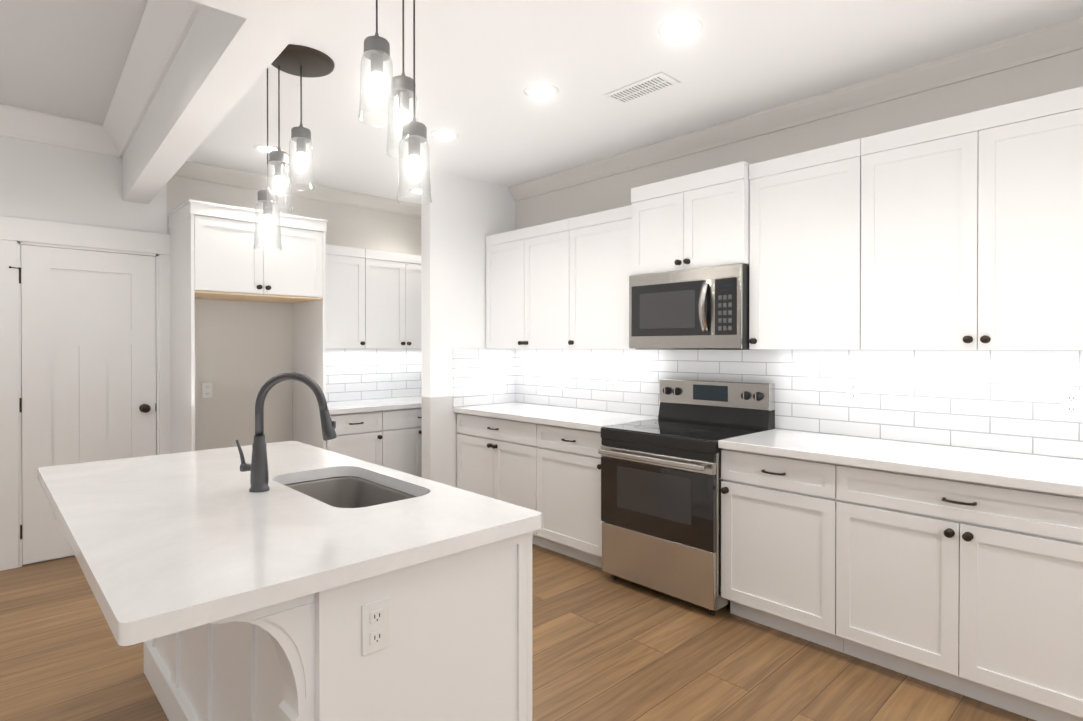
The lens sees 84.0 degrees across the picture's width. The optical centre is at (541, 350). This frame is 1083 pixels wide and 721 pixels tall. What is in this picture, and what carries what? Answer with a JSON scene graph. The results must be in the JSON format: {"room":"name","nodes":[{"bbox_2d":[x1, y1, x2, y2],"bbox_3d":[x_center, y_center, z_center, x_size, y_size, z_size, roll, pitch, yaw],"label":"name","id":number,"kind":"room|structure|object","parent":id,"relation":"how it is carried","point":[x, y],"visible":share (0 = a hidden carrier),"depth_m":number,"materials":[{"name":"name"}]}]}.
{"room":"kitchen","nodes":[
{"label":"kitchen","id":0,"kind":"room"},
{"bbox_2d":[0,135,415,564],"bbox_3d":[-3.865,-0.124,3.369,7.710,2.980,0.150,0,0,-43],"label":"wall","id":1,"kind":"structure","parent":0,"point":[244,351],"depth_m":4.58,"materials":[{"name":"white paint"}]},
{"bbox_2d":[9,245,155,563],"bbox_3d":[-3.018,0.342,4.001,0.786,2.018,0.091,0,0,-43],"label":"door","id":2,"kind":"structure","parent":1,"relation":"in","point":[88,350],"depth_m":3.99,"materials":[{"name":"white paint"}]},
{"bbox_2d":[0,216,170,570],"bbox_3d":[-3.017,0.265,4.042,1.021,2.195,0.040,0,0,-43],"label":"door frame","id":3,"kind":"structure","parent":1,"relation":"attached to","point":[15,233],"depth_m":3.78,"materials":[{"name":"white paint"}]},
{"bbox_2d":[326,244,373,348],"bbox_3d":[-1.740,-0.434,5.042,0.518,0.838,0.328,0,0,-43],"label":"upper cabinet","id":4,"kind":"object","parent":1,"relation":"attached to","point":[373,299],"depth_m":4.97,"materials":[{"name":"white paint"}]},
{"bbox_2d":[326,349,421,401],"bbox_3d":[-1.513,0.229,5.483,1.440,0.491,0.008,0,0,-43],"label":"tile backsplash","id":5,"kind":"structure","parent":1,"relation":"attached to","point":[351,374],"depth_m":5.46,"materials":[{"name":"white tile"}]},
{"bbox_2d":[374,250,421,348],"bbox_3d":[-1.339,-0.436,5.420,0.821,0.838,0.328,0,0,-43],"label":"upper cabinet","id":6,"kind":"object","parent":1,"relation":"attached to","point":[397,276],"depth_m":5.27,"materials":[{"name":"white paint"}]},
{"bbox_2d":[416,169,515,487],"bbox_3d":[-0.587,-0.012,4.904,0.834,2.740,0.120,0,0,-43],"label":"wall","id":7,"kind":"structure","parent":0,"point":[452,230],"depth_m":4.70,"materials":[{"name":"white paint"}]},
{"bbox_2d":[453,349,513,411],"bbox_3d":[-0.468,0.232,4.929,0.620,0.491,0.008,0,0,-43],"label":"tile backsplash","id":8,"kind":"structure","parent":7,"relation":"attached to","point":[480,376],"depth_m":4.91,"materials":[{"name":"white tile"}]},
{"bbox_2d":[0,544,1035,720],"bbox_3d":[-0.846,1.413,0.176,7.765,0.060,8.650,0,0,-43],"label":"floor","id":9,"kind":"structure","parent":0,"point":[606,646],"depth_m":2.61,"materials":[{"name":"brown wood"}]},
{"bbox_2d":[167,199,327,452],"bbox_3d":[-2.155,0.188,4.446,0.927,2.345,0.631,0,0,-43],"label":"surround","id":10,"kind":"object","parent":9,"relation":"on","point":[215,255],"visible":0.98,"depth_m":4.24,"materials":[{"name":"white paint"}]},
{"bbox_2d":[144,533,531,720],"bbox_3d":[-0.935,0.936,2.071,0.820,0.874,1.780,0,0,-43],"label":"kitchen island","id":11,"kind":"object","parent":9,"relation":"on","point":[448,639],"depth_m":1.52,"materials":[{"name":"white paint"}]},
{"bbox_2d":[38,441,541,645],"bbox_3d":[-0.980,0.480,2.025,0.995,0.040,1.830,0,0,-43],"label":"island countertop","id":12,"kind":"structure","parent":11,"relation":"on","point":[165,545],"depth_m":1.56,"materials":[{"name":"white stone"}]},
{"bbox_2d":[236,372,336,491],"bbox_3d":[-0.834,0.265,1.970,0.244,0.388,0.244,0,0,-43],"label":"faucet","id":13,"kind":"object","parent":12,"relation":"on","point":[257,467],"visible":1,"depth_m":1.96,"materials":[{"name":"grey metal"}]},
{"bbox_2d":[290,473,413,508],"bbox_3d":[-0.666,0.588,2.068,0.354,0.201,0.664,0,0,-43],"label":"sink","id":14,"kind":"object","parent":12,"relation":"in","point":[347,490],"depth_m":2.33,"materials":[{"name":"grey metal"}]},
{"bbox_2d":[326,412,389,467],"bbox_3d":[-1.640,0.921,4.944,0.518,0.874,0.618,0,0,-43],"label":"base cabinet","id":15,"kind":"object","parent":9,"relation":"on","point":[365,436],"depth_m":4.75,"materials":[{"name":"white paint"}]},
{"bbox_2d":[327,396,421,415],"bbox_3d":[-1.294,0.462,5.246,1.440,0.040,0.635,0,0,-43],"label":"countertop","id":16,"kind":"structure","parent":15,"relation":"on","point":[337,408],"depth_m":4.93,"materials":[{"name":"white stone"}]},
{"bbox_2d":[390,408,421,476],"bbox_3d":[-1.240,0.919,5.322,0.821,0.874,0.618,0,0,-43],"label":"base cabinet","id":17,"kind":"object","parent":9,"relation":"on","point":[405,424],"depth_m":5.01,"materials":[{"name":"white paint"}]},
{"bbox_2d":[457,414,525,507],"bbox_3d":[-0.105,0.923,4.590,0.618,0.874,0.982,0,0,-43],"label":"base cabinet","id":18,"kind":"object","parent":9,"relation":"on","point":[491,452],"depth_m":4.41,"materials":[{"name":"white paint"}]},
{"bbox_2d":[526,422,602,567],"bbox_3d":[0.381,0.926,4.076,0.618,0.874,0.671,0,0,-43],"label":"base cabinet","id":19,"kind":"object","parent":9,"relation":"on","point":[563,466],"depth_m":3.88,"materials":[{"name":"white paint"}]},
{"bbox_2d":[454,402,657,433],"bbox_3d":[0.070,0.467,4.374,0.638,0.040,1.534,0,0,-43],"label":"countertop","id":20,"kind":"structure","parent":19,"relation":"on","point":[572,418],"depth_m":4.20,"materials":[{"name":"white stone"}]},
{"bbox_2d":[598,378,774,615],"bbox_3d":[0.830,0.778,3.511,0.720,1.175,0.758,0,0,-43],"label":"range","id":21,"kind":"object","parent":9,"relation":"on","point":[661,479],"visible":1,"depth_m":3.34,"materials":[{"name":"silver metal"}]},
{"bbox_2d":[721,450,817,643],"bbox_3d":[1.351,0.931,3.048,0.618,0.874,0.620,0,0,-43],"label":"base cabinet","id":22,"kind":"object","parent":9,"relation":"on","point":[769,506],"depth_m":2.88,"materials":[{"name":"white paint"}]},
{"bbox_2d":[818,462,1082,720],"bbox_3d":[1.837,0.934,2.533,0.618,0.874,1.034,0,0,-43],"label":"base cabinet","id":23,"kind":"object","parent":9,"relation":"on","point":[959,570],"depth_m":2.33,"materials":[{"name":"white paint"}]},
{"bbox_2d":[718,429,1082,497],"bbox_3d":[1.944,0.478,2.389,0.638,0.040,2.390,0,0,-43],"label":"countertop","id":24,"kind":"structure","parent":23,"relation":"on","point":[1040,474],"depth_m":2.55,"materials":[{"name":"white stone"}]},
{"bbox_2d":[0,0,1082,217],"bbox_3d":[-0.939,-1.306,0.051,9.223,0.580,9.986,0,0,-43],"label":"ceiling","id":25,"kind":"structure","parent":0,"point":[157,95],"depth_m":2.97,"materials":[{"name":"white paint"}]},
{"bbox_2d":[253,144,282,153],"bbox_3d":[-1.870,-1.374,4.111,0.183,0.008,0.183,0,0,8],"label":"recessed light","id":26,"kind":"object","parent":25,"relation":"in","point":[261,148],"depth_m":4.09,"materials":[{"name":"white paint"}]},
{"bbox_2d":[253,44,334,250],"bbox_3d":[-1.157,-0.926,2.847,0.322,0.890,0.338,0,0,-43],"label":"pendant light","id":27,"kind":"object","parent":25,"relation":"hanging from","point":[301,61],"visible":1,"depth_m":2.83,"materials":[{"name":"clear glass"}]},
{"bbox_2d":[358,0,431,204],"bbox_3d":[-0.467,-0.949,2.074,0.280,0.835,0.368,0,0,-43],"label":"pendant light","id":28,"kind":"object","parent":25,"relation":"hanging from","point":[402,88],"visible":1,"depth_m":2.13,"materials":[{"name":"clear glass"}]},
{"bbox_2d":[409,188,420,193],"bbox_3d":[-1.060,-1.380,5.220,0.183,0.008,0.183,0,0,38],"label":"recessed light","id":29,"kind":"object","parent":25,"relation":"in","point":[412,191],"depth_m":5.21,"materials":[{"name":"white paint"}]},
{"bbox_2d":[430,130,458,139],"bbox_3d":[-0.619,-1.372,3.835,0.183,0.008,0.183,0,0,41],"label":"recessed light","id":30,"kind":"object","parent":25,"relation":"in","point":[437,134],"depth_m":3.82,"materials":[{"name":"white paint"}]},
{"bbox_2d":[524,83,558,98],"bbox_3d":[-0.001,-1.369,3.181,0.183,0.008,0.183,0,0,41],"label":"recessed light","id":31,"kind":"object","parent":25,"relation":"in","point":[539,91],"depth_m":3.17,"materials":[{"name":"white paint"}]},
{"bbox_2d":[603,72,680,104],"bbox_3d":[0.522,-1.367,3.151,0.170,0.012,0.380,0,0,-43],"label":"ceiling vent","id":32,"kind":"object","parent":25,"relation":"in","point":[652,84],"visible":1,"depth_m":3.13,"materials":[{"name":"white metal"}]},
{"bbox_2d":[658,16,702,39],"bbox_3d":[0.590,-1.365,2.555,0.183,0.008,0.183,0,0,41],"label":"recessed light","id":33,"kind":"object","parent":25,"relation":"in","point":[680,28],"depth_m":2.55,"materials":[{"name":"white paint"}]},
{"bbox_2d":[516,49,1082,229],"bbox_3d":[2.031,-0.121,2.885,0.150,2.980,8.950,0,0,-43],"label":"wall","id":34,"kind":"structure","parent":0,"point":[1062,72],"depth_m":3.25,"materials":[{"name":"white paint"}]},
{"bbox_2d":[486,220,561,348],"bbox_3d":[0.009,-0.472,4.674,0.328,0.918,1.007,0,0,-43],"label":"upper cabinet","id":35,"kind":"object","parent":34,"relation":"attached to","point":[524,266],"depth_m":4.57,"materials":[{"name":"white paint"}]},
{"bbox_2d":[562,205,629,348],"bbox_3d":[0.495,-0.469,4.159,0.328,0.918,0.646,0,0,-43],"label":"upper cabinet","id":36,"kind":"object","parent":34,"relation":"attached to","point":[595,246],"depth_m":4.06,"materials":[{"name":"white paint"}]},
{"bbox_2d":[630,161,749,275],"bbox_3d":[0.964,-0.743,3.628,0.373,0.545,0.760,0,0,-43],"label":"upper cabinet","id":37,"kind":"object","parent":34,"relation":"attached to","point":[701,219],"depth_m":3.46,"materials":[{"name":"white paint"}]},
{"bbox_2d":[629,264,757,349],"bbox_3d":[0.934,-0.235,3.603,0.453,0.461,0.756,0,0,-43],"label":"over-the-range microwave","id":38,"kind":"object","parent":37,"relation":"attached to","point":[706,308],"visible":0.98,"depth_m":3.43,"materials":[{"name":"silver metal"}]},
{"bbox_2d":[749,143,841,349],"bbox_3d":[1.457,-0.504,3.140,0.328,0.998,0.620,0,0,-43],"label":"upper cabinet","id":39,"kind":"object","parent":34,"relation":"attached to","point":[795,268],"depth_m":3.07,"materials":[{"name":"white paint"}]},
{"bbox_2d":[514,349,1082,459],"bbox_3d":[1.637,0.242,3.189,0.008,0.491,5.430,0,0,-43],"label":"tile backsplash","id":40,"kind":"structure","parent":34,"relation":"attached to","point":[1002,400],"depth_m":3.10,"materials":[{"name":"white tile"}]},
{"bbox_2d":[846,380,859,402],"bbox_3d":[1.642,0.217,3.172,0.008,0.115,0.070,0,0,-43],"label":"electrical outlet plate","id":41,"kind":"object","parent":40,"relation":"attached to","point":[852,387],"depth_m":3.17,"materials":[{"name":"white plastic"}]},
{"bbox_2d":[1060,390,1082,417],"bbox_3d":[2.239,0.226,2.540,0.008,0.115,0.070,0,0,-43],"label":"electrical outlet plate","id":42,"kind":"object","parent":40,"relation":"attached to","point":[1072,403],"depth_m":2.54,"materials":[{"name":"white plastic"}]},
{"bbox_2d":[842,86,1082,349],"bbox_3d":[1.943,-0.501,2.626,0.328,0.998,1.034,0,0,-43],"label":"upper cabinet","id":43,"kind":"object","parent":34,"relation":"attached to","point":[963,232],"depth_m":2.53,"materials":[{"name":"white paint"}]}
]}

